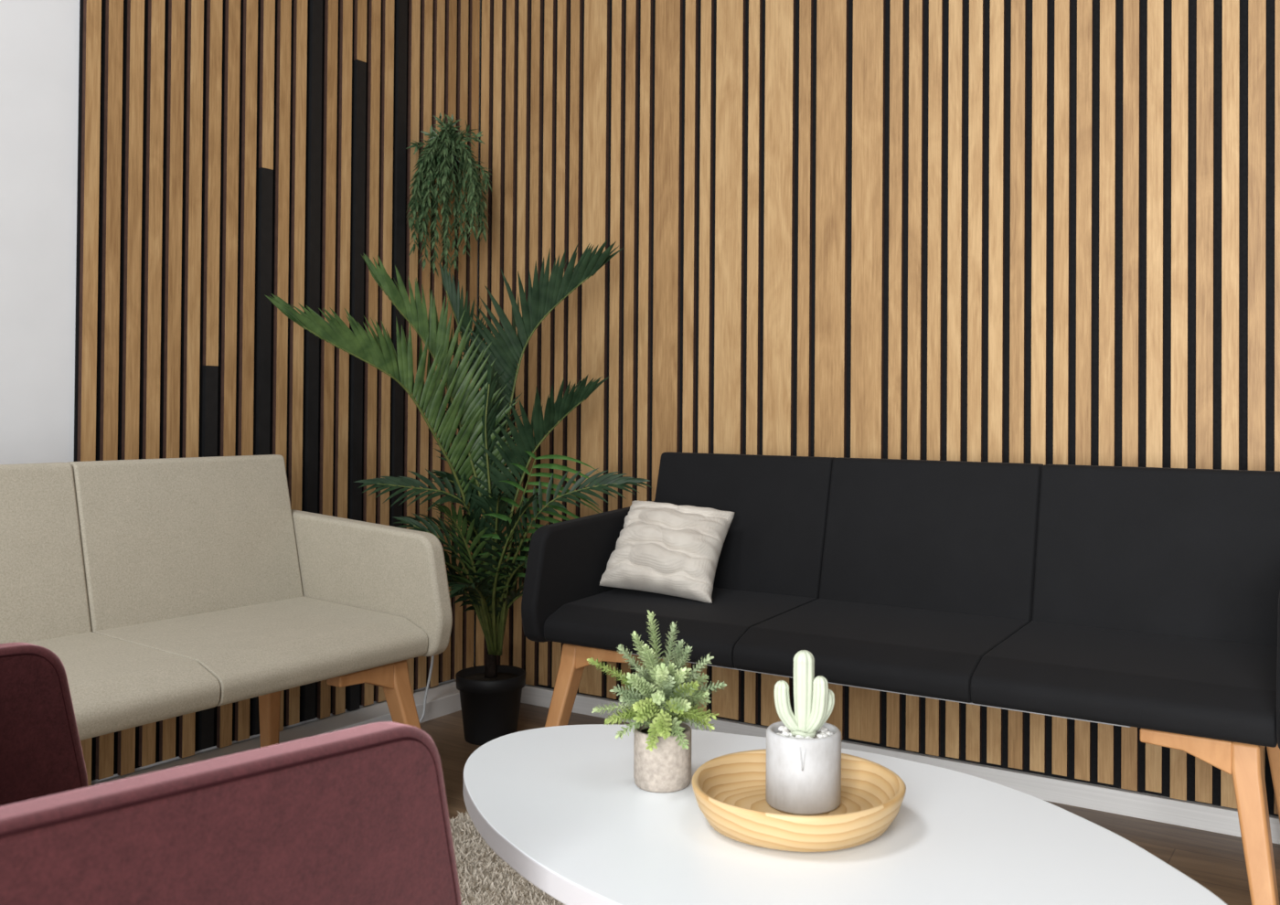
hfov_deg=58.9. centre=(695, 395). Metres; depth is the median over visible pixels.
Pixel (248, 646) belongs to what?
seat cushion
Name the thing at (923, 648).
seat cushion
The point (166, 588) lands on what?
sofa
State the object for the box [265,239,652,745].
potted palm
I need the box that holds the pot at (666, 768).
[633,721,691,792]
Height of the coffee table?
0.410 m
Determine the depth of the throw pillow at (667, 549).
2.64 m
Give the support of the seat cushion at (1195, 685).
on the sofa at (1147, 599)
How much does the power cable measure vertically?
0.443 m
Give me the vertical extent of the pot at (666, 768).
0.069 m
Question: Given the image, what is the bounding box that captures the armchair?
[0,642,461,904]
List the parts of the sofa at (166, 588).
backrest, backrest, leg, armrest, leg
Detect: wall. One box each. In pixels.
[0,0,480,786]
[474,0,1279,816]
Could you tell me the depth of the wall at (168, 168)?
2.76 m
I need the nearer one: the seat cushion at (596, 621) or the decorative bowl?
the decorative bowl
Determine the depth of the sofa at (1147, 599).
2.33 m
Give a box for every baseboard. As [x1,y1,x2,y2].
[87,681,461,787]
[520,684,1279,844]
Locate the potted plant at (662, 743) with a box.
[586,610,726,792]
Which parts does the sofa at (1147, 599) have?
leg, armrest, backrest, underside panel, backrest, backrest, leg, leg, armrest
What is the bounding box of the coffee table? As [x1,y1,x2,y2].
[463,724,1226,904]
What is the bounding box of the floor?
[420,703,1279,904]
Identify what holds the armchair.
on the shag rug
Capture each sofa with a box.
[0,454,452,747]
[521,451,1279,904]
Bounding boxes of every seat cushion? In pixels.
[27,631,220,740]
[93,596,428,706]
[544,587,817,668]
[733,598,1030,703]
[970,620,1277,747]
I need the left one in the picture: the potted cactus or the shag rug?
the shag rug
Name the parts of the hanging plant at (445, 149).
trailing stem, trailing stem, trailing stem, trailing stem, trailing stem, trailing stem, trailing stem, trailing stem, trailing stem, trailing stem, trailing stem, trailing stem, trailing stem, trailing stem, trailing stem, trailing stem, trailing stem, trailing stem, trailing stem, trailing stem, trailing stem, trailing stem, trailing stem, pot, trailing stem, trailing stem, trailing stem, trailing stem, trailing stem, trailing stem, trailing stem, trailing stem, trailing stem, trailing stem, trailing stem, trailing stem, trailing stem, trailing stem, trailing stem, trailing stem, trailing stem, trailing stem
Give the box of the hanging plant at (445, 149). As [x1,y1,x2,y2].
[405,112,492,283]
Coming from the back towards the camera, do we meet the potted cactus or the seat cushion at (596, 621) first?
the seat cushion at (596, 621)
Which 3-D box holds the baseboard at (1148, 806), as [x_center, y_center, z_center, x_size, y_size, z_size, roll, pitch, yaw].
[1.562,0.895,2.099,5.120,0.052,0.016,0,-1,32]
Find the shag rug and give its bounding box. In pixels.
[449,809,565,904]
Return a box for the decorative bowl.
[691,748,906,852]
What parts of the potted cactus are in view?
cactus arm, pot, cactus arm, cactus arm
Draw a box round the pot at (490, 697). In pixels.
[455,664,526,745]
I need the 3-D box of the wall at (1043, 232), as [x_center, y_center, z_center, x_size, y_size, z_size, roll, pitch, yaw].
[1.516,-0.454,2.227,5.333,2.750,0.140,0,-1,32]
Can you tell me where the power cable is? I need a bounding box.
[419,655,434,724]
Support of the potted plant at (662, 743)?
on the coffee table
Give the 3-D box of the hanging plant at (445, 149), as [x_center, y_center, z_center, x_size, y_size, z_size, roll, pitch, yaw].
[-0.705,-0.562,3.252,0.251,0.498,0.152,0,-1,-1]
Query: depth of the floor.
2.38 m
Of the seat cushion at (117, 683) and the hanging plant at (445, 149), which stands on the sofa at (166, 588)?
the seat cushion at (117, 683)
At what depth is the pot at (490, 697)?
2.96 m
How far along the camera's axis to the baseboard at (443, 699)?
2.98 m
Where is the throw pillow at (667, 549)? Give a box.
[598,500,734,603]
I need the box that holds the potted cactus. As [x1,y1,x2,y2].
[765,650,841,815]
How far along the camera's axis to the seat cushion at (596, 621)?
2.49 m

